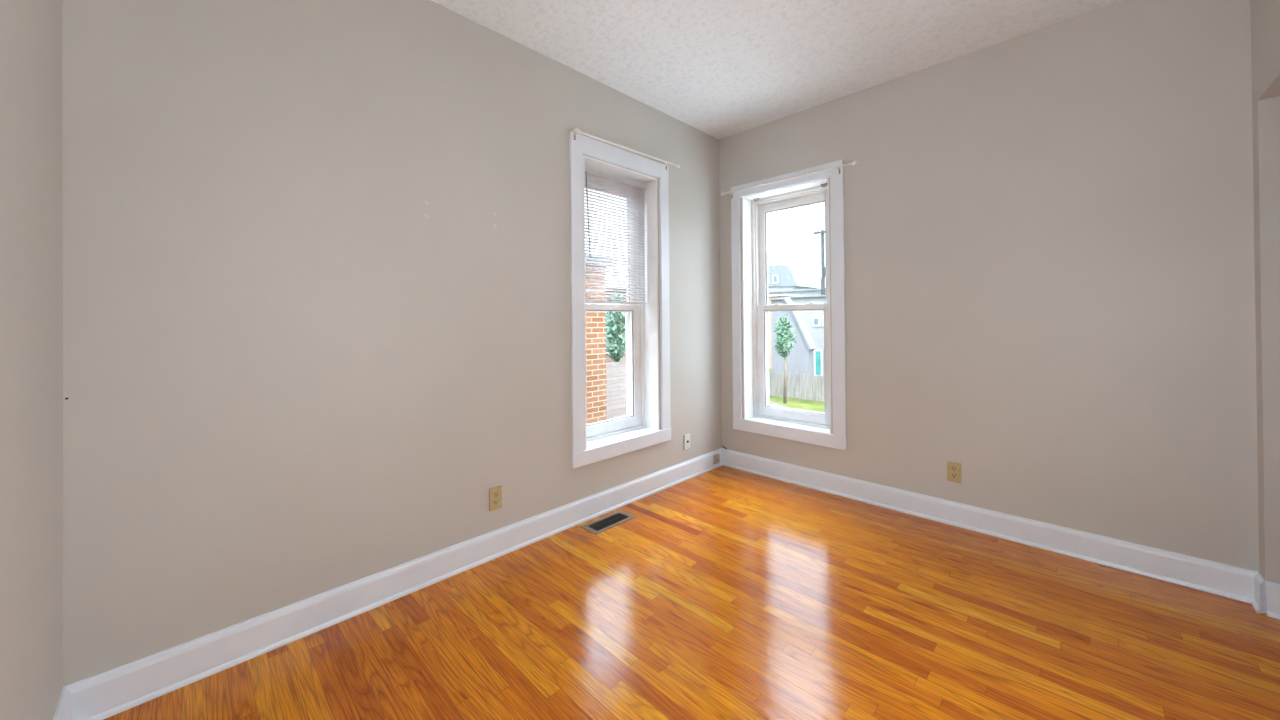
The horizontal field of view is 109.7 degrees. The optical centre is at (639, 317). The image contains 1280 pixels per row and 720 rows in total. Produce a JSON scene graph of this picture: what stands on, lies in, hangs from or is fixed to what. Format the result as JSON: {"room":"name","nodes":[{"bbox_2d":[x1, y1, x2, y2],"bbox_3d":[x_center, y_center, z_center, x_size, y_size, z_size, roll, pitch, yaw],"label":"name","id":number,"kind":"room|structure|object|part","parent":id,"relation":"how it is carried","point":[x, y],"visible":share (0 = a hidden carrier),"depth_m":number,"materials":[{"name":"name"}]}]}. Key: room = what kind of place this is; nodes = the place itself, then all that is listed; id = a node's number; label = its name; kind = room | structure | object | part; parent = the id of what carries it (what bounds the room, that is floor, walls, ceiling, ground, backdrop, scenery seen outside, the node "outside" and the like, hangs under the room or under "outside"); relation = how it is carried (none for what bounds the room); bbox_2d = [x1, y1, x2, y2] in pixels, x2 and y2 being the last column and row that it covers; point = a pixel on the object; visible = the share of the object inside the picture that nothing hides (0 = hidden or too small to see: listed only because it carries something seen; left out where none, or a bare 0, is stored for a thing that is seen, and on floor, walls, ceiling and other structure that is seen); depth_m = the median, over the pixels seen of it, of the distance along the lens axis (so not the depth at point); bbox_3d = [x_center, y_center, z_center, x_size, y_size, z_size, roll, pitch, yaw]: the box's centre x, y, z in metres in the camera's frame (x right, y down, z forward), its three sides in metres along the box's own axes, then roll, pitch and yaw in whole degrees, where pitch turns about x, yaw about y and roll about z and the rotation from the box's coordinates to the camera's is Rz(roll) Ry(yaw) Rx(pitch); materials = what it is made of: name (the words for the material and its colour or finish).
{"room":"empty room","nodes":[
{"label":"empty room","id":0,"kind":"room"},
{"bbox_2d":[0,0,62,719],"bbox_3d":[-0.386,-0.154,-0.177,4.200,2.813,0.270,-1,0,45],"label":"wall","id":1,"kind":"structure","parent":0,"point":[31,218],"depth_m":1.09,"materials":[{"name":"paint"}]},
{"bbox_2d":[53,687,70,719],"bbox_3d":[-0.778,1.191,0.421,2.776,0.136,0.026,-1,0,45],"label":"baseboard","id":2,"kind":"structure","parent":1,"relation":"attached to","point":[63,710],"depth_m":1.34,"materials":[{"name":"white paint"}]},
{"bbox_2d":[62,0,721,686],"bbox_3d":[-0.641,-0.137,2.746,0.270,2.813,4.073,-1,0,45],"label":"wall","id":3,"kind":"structure","parent":0,"point":[286,381],"depth_m":1.85,"materials":[{"name":"paint"}]},
{"bbox_2d":[64,448,722,719],"bbox_3d":[-0.524,1.200,2.635,0.026,0.136,3.533,-1,0,45],"label":"baseboard","id":4,"kind":"structure","parent":3,"relation":"attached to","point":[106,694],"depth_m":1.85,"materials":[{"name":"white paint"}]},
{"bbox_2d":[713,454,719,463],"bbox_3d":[0.645,1.188,3.795,0.028,0.072,0.056,-1,0,45],"label":"phone jack","id":5,"kind":"object","parent":4,"relation":"attached to","point":[716,458],"visible":1,"depth_m":3.78,"materials":[{"name":"beige plastic"}]},
{"bbox_2d":[489,485,501,510],"bbox_3d":[-0.769,0.962,2.402,0.010,0.120,0.072,-1,0,45],"label":"wall outlet","id":6,"kind":"object","parent":3,"relation":"attached to","point":[495,493],"visible":1,"depth_m":2.40,"materials":[{"name":"beige plastic"}]},
{"bbox_2d":[569,131,670,468],"bbox_3d":[-0.215,-0.112,3.196,0.343,2.066,0.914,-1,0,45],"label":"window","id":7,"kind":"structure","parent":3,"relation":"in","point":[601,440],"depth_m":3.29,"materials":[{"name":"white paint"}]},
{"bbox_3d":[-0.391,-0.158,2.793,0.021,1.976,0.090,-1,0,45],"label":"casing","id":8,"kind":"part","parent":7,"relation":"part of","materials":[{"name":"white paint"}]},
{"bbox_3d":[-0.278,0.369,3.261,0.012,0.887,0.586,-1,0,45],"label":"screen frame","id":9,"kind":"part","parent":7,"relation":"part of","materials":[{"name":"white plastic"}]},
{"bbox_3d":[-0.258,-0.521,3.239,0.032,0.930,0.610,-1,0,45],"label":"sash","id":10,"kind":"part","parent":7,"relation":"part of","materials":[{"name":"white plastic"}]},
{"bbox_3d":[-0.224,0.357,3.208,0.032,0.908,0.598,-1,0,45],"label":"sash","id":11,"kind":"part","parent":7,"relation":"part of","materials":[{"name":"white plastic"}]},
{"bbox_3d":[-0.249,-0.087,3.231,0.130,1.860,0.674,-1,0,45],"label":"frame","id":12,"kind":"part","parent":7,"relation":"part of","materials":[{"name":"white plastic"}]},
{"bbox_2d":[584,167,646,303],"bbox_3d":[-0.184,-0.547,3.165,0.048,0.894,0.648,-1,0,45],"label":"mini blind","id":13,"kind":"object","parent":7,"relation":"attached to","point":[611,182],"visible":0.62,"depth_m":3.17,"materials":[{"name":"plastic"}]},
{"bbox_3d":[-0.340,-0.540,3.018,0.027,0.848,0.002,-1,0,45],"label":"ladder cord","id":14,"kind":"part","parent":13,"relation":"part of","materials":[{"name":"white fabric"}]},
{"bbox_3d":[-0.189,-0.540,3.171,0.027,0.848,0.002,-1,0,45],"label":"ladder cord","id":15,"kind":"part","parent":13,"relation":"part of","materials":[{"name":"white fabric"}]},
{"bbox_3d":[-0.186,-0.108,3.168,0.024,0.016,0.648,-1,0,45],"label":"rail","id":16,"kind":"part","parent":13,"relation":"part of","materials":[{"name":"plastic"}]},
{"bbox_3d":[-0.045,-0.541,3.317,0.027,0.848,0.002,-1,0,45],"label":"ladder cord","id":17,"kind":"part","parent":13,"relation":"part of","materials":[{"name":"white fabric"}]},
{"bbox_3d":[-0.017,-0.541,3.346,0.027,0.848,0.002,-1,0,45],"label":"ladder cord","id":18,"kind":"part","parent":13,"relation":"part of","materials":[{"name":"white fabric"}]},
{"bbox_3d":[-0.111,-1.092,3.090,0.020,0.107,0.730,-1,0,45],"label":"head casing","id":19,"kind":"part","parent":7,"relation":"part of","materials":[{"name":"white paint"}]},
{"bbox_3d":[-0.150,0.841,3.136,0.182,0.020,0.698,-1,0,45],"label":"sill","id":20,"kind":"part","parent":7,"relation":"part of","materials":[{"name":"white paint"}]},
{"bbox_2d":[573,128,679,170],"bbox_3d":[-0.056,-1.134,3.091,0.055,0.078,1.005,-1,0,45],"label":"curtain rod","id":21,"kind":"object","parent":7,"relation":"attached to","point":[576,131],"visible":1,"depth_m":2.98,"materials":[{"name":"beige metal"}]},
{"bbox_3d":[0.185,-0.159,3.376,0.021,1.976,0.088,-1,0,45],"label":"casing","id":22,"kind":"part","parent":7,"relation":"part of","materials":[{"name":"white paint"}]},
{"bbox_2d":[684,433,689,449],"bbox_3d":[0.373,0.977,3.553,0.018,0.116,0.072,-1,0,45],"label":"jack plate","id":23,"kind":"object","parent":3,"relation":"attached to","point":[687,436],"visible":1,"depth_m":3.54,"materials":[{"name":"white plastic"}]},
{"bbox_2d":[104,465,1279,719],"bbox_3d":[0.866,1.374,1.263,4.470,0.250,4.073,-1,0,45],"label":"floor","id":24,"kind":"structure","parent":0,"point":[728,593],"depth_m":1.77,"materials":[{"name":"brown wood"}]},
{"bbox_2d":[580,510,634,534],"bbox_3d":[-0.195,1.264,2.795,0.146,0.004,0.327,-1,0,45],"label":"floor vent","id":25,"kind":"object","parent":24,"relation":"in","point":[616,518],"visible":1,"depth_m":2.79,"materials":[{"name":"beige metal"}]},
{"bbox_2d":[431,0,1121,138],"bbox_3d":[0.841,-1.664,1.278,4.470,0.200,4.073,-1,0,45],"label":"ceiling","id":26,"kind":"structure","parent":0,"point":[721,69],"depth_m":2.52,"materials":[{"name":"white paint"}]},
{"bbox_2d":[719,0,1258,571],"bbox_3d":[2.285,-0.163,2.529,4.200,2.813,0.270,-1,0,45],"label":"wall","id":27,"kind":"structure","parent":0,"point":[1049,230],"depth_m":2.40,"materials":[{"name":"paint"}]},
{"bbox_2d":[731,159,846,449],"bbox_3d":[1.222,-0.088,3.597,0.925,2.039,0.343,-1,0,45],"label":"window","id":28,"kind":"structure","parent":27,"relation":"in","point":[811,427],"depth_m":3.64,"materials":[{"name":"white paint"}]},
{"bbox_3d":[0.810,-0.131,3.781,0.077,1.946,0.021,-1,0,45],"label":"casing","id":29,"kind":"part","parent":28,"relation":"part of","materials":[{"name":"white paint"}]},
{"bbox_3d":[1.097,-1.057,3.495,0.751,0.099,0.020,-1,0,45],"label":"head casing","id":30,"kind":"part","parent":28,"relation":"part of","materials":[{"name":"white paint"}]},
{"bbox_3d":[1.168,0.848,3.542,0.724,0.020,0.182,-1,0,45],"label":"sill","id":31,"kind":"part","parent":28,"relation":"part of","materials":[{"name":"white paint"}]},
{"bbox_2d":[721,160,856,198],"bbox_3d":[1.087,-1.042,3.452,1.105,0.070,0.055,-1,0,45],"label":"curtain rod","id":32,"kind":"object","parent":28,"relation":"attached to","point":[854,162],"visible":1,"depth_m":3.39,"materials":[{"name":"beige metal"}]},
{"bbox_3d":[1.251,-0.077,3.638,0.700,1.850,0.130,-1,0,45],"label":"frame","id":33,"kind":"part","parent":28,"relation":"part of","materials":[{"name":"white plastic"}]},
{"bbox_3d":[1.252,-0.519,3.646,0.636,0.904,0.032,-1,0,45],"label":"sash","id":34,"kind":"part","parent":28,"relation":"part of","materials":[{"name":"white plastic"}]},
{"bbox_3d":[1.234,0.355,3.615,0.624,0.924,0.032,-1,0,45],"label":"sash","id":35,"kind":"part","parent":28,"relation":"part of","materials":[{"name":"white plastic"}]},
{"bbox_3d":[1.287,0.366,3.669,0.612,0.903,0.012,-1,0,45],"label":"screen frame","id":36,"kind":"part","parent":28,"relation":"part of","materials":[{"name":"metal"}]},
{"bbox_3d":[1.404,-0.139,3.194,0.091,1.946,0.021,-1,0,45],"label":"casing","id":37,"kind":"part","parent":28,"relation":"part of","materials":[{"name":"white paint"}]},
{"bbox_2d":[947,461,961,482],"bbox_3d":[1.897,0.932,2.720,0.072,0.120,0.010,-1,0,45],"label":"wall outlet","id":38,"kind":"object","parent":27,"relation":"attached to","point":[954,470],"visible":1,"depth_m":2.72,"materials":[{"name":"beige plastic"}]},
{"bbox_2d":[722,448,1256,602],"bbox_3d":[1.686,1.182,2.917,2.776,0.136,0.026,-1,0,45],"label":"baseboard","id":39,"kind":"structure","parent":27,"relation":"attached to","point":[1237,583],"depth_m":2.47,"materials":[{"name":"white paint"}]},
{"bbox_2d":[1251,0,1279,583],"bbox_3d":[1.477,-0.166,0.655,0.130,2.813,3.533,-1,0,45],"label":"wall","id":40,"kind":"structure","parent":0,"point":[1265,14],"depth_m":1.88,"materials":[{"name":"paint"}]},
{"bbox_2d":[1251,572,1265,612],"bbox_3d":[2.633,1.169,1.919,0.026,0.136,0.116,-1,0,45],"label":"baseboard","id":41,"kind":"structure","parent":40,"relation":"attached to","point":[1259,602],"depth_m":1.90,"materials":[{"name":"white paint"}]},
{"bbox_3d":[3.193,-0.177,1.380,1.294,2.813,0.090,-1,0,45],"label":"wall","id":42,"kind":"structure","parent":0,"visible":0},
{"bbox_2d":[1265,581,1279,618],"bbox_3d":[2.886,1.165,1.606,0.774,0.136,0.026,-1,0,45],"label":"baseboard","id":43,"kind":"structure","parent":42,"relation":"attached to","point":[1272,590],"depth_m":1.86,"materials":[{"name":"white paint"}]},
{"label":"outside","id":44,"kind":"structure","parent":0,"visible":0},
{"bbox_2d":[769,369,824,412],"bbox_3d":[7.579,4.686,39.284,120.000,0.200,120.000,-1,0,45],"label":"ground","id":45,"kind":"structure","parent":44,"point":[801,404],"depth_m":23.89,"materials":[{"name":"green plant"}]},
{"bbox_2d":[585,255,612,423],"bbox_3d":[-6.218,1.869,5.077,6.680,5.320,9.940,-1,0,45],"label":"brick house","id":46,"kind":"structure","parent":45,"relation":"on","point":[595,321],"depth_m":6.14,"materials":[{"name":"orange"}]},
{"bbox_2d":[606,291,625,361],"bbox_3d":[-0.672,1.877,13.046,0.857,5.294,0.862,0,0,-13],"label":"leafy tree","id":47,"kind":"object","parent":45,"relation":"on","point":[617,348],"visible":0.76,"depth_m":12.95,"materials":[{"name":"green plant"}]},
{"bbox_2d":[605,279,626,362],"bbox_3d":[-2.213,1.664,18.730,7.400,5.800,11.400,-1,0,45],"label":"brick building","id":48,"kind":"structure","parent":45,"relation":"on","point":[608,359],"depth_m":14.97,"materials":[{"name":"brick"}]},
{"bbox_3d":[-1.035,0.460,14.858,0.040,1.250,0.550,-1,0,45],"label":"pane","id":49,"kind":"part","parent":48,"relation":"part of","materials":[{"name":"green glass"}]},
{"bbox_2d":[606,361,787,419],"bbox_3d":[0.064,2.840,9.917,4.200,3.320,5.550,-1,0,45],"label":"pavement","id":50,"kind":"structure","parent":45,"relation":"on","point":[615,371],"depth_m":9.93,"materials":[{"name":"grey concrete"}]},
{"bbox_2d":[773,316,795,403],"bbox_3d":[7.597,2.195,23.759,1.241,4.628,1.228,-1,0,45],"label":"leafy tree","id":51,"kind":"object","parent":45,"relation":"on","point":[784,334],"visible":1,"depth_m":23.67,"materials":[{"name":"green plant"}]},
{"bbox_2d":[768,294,804,368],"bbox_3d":[10.280,1.285,43.633,10.200,6.600,3.400,-1,0,45],"label":"house","id":52,"kind":"structure","parent":45,"relation":"on","point":[775,295],"depth_m":40.19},
{"bbox_2d":[768,298,815,388],"bbox_3d":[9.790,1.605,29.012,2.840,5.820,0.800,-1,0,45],"label":"gabled house","id":53,"kind":"structure","parent":45,"relation":"on","point":[800,358],"depth_m":28.64,"materials":[{"name":"grey"}]},
{"bbox_2d":[768,264,820,290],"bbox_3d":[18.398,-1.174,65.056,13.300,11.600,8.890,-1,0,45],"label":"house","id":54,"kind":"structure","parent":45,"relation":"on","point":[780,277],"depth_m":59.38,"materials":[{"name":"grey"}]},
{"bbox_2d":[768,288,820,295],"bbox_3d":[23.770,0.843,40.080,30.600,7.220,8.700,-1,0,45],"label":"building","id":55,"kind":"structure","parent":45,"relation":"on","point":[807,292],"depth_m":42.76,"materials":[{"name":"grey"}]},
{"bbox_2d":[769,371,824,401],"bbox_3d":[9.173,3.737,24.478,17.090,1.520,0.170,-1,0,45],"label":"wooden fence","id":56,"kind":"object","parent":45,"relation":"on","point":[805,392],"visible":0.19,"depth_m":24.84,"materials":[{"name":"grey wood"}]},
{"bbox_2d":[781,295,825,382],"bbox_3d":[17.762,1.425,29.573,15.200,6.050,5.900,-1,0,45],"label":"house","id":57,"kind":"structure","parent":45,"relation":"on","point":[814,320],"depth_m":31.18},
{"bbox_3d":[12.272,3.104,31.035,0.340,1.600,0.040,-1,0,45],"label":"pane","id":58,"kind":"part","parent":57,"relation":"part of","materials":[{"name":"teal glass"}]},
{"bbox_2d":[814,230,824,294],"bbox_3d":[15.997,-1.610,39.357,1.400,12.250,0.440,-1,0,45],"label":"utility pole","id":59,"kind":"object","parent":45,"relation":"on","point":[821,232],"visible":0.5,"depth_m":39.26,"materials":[{"name":"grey wood"}]}
]}

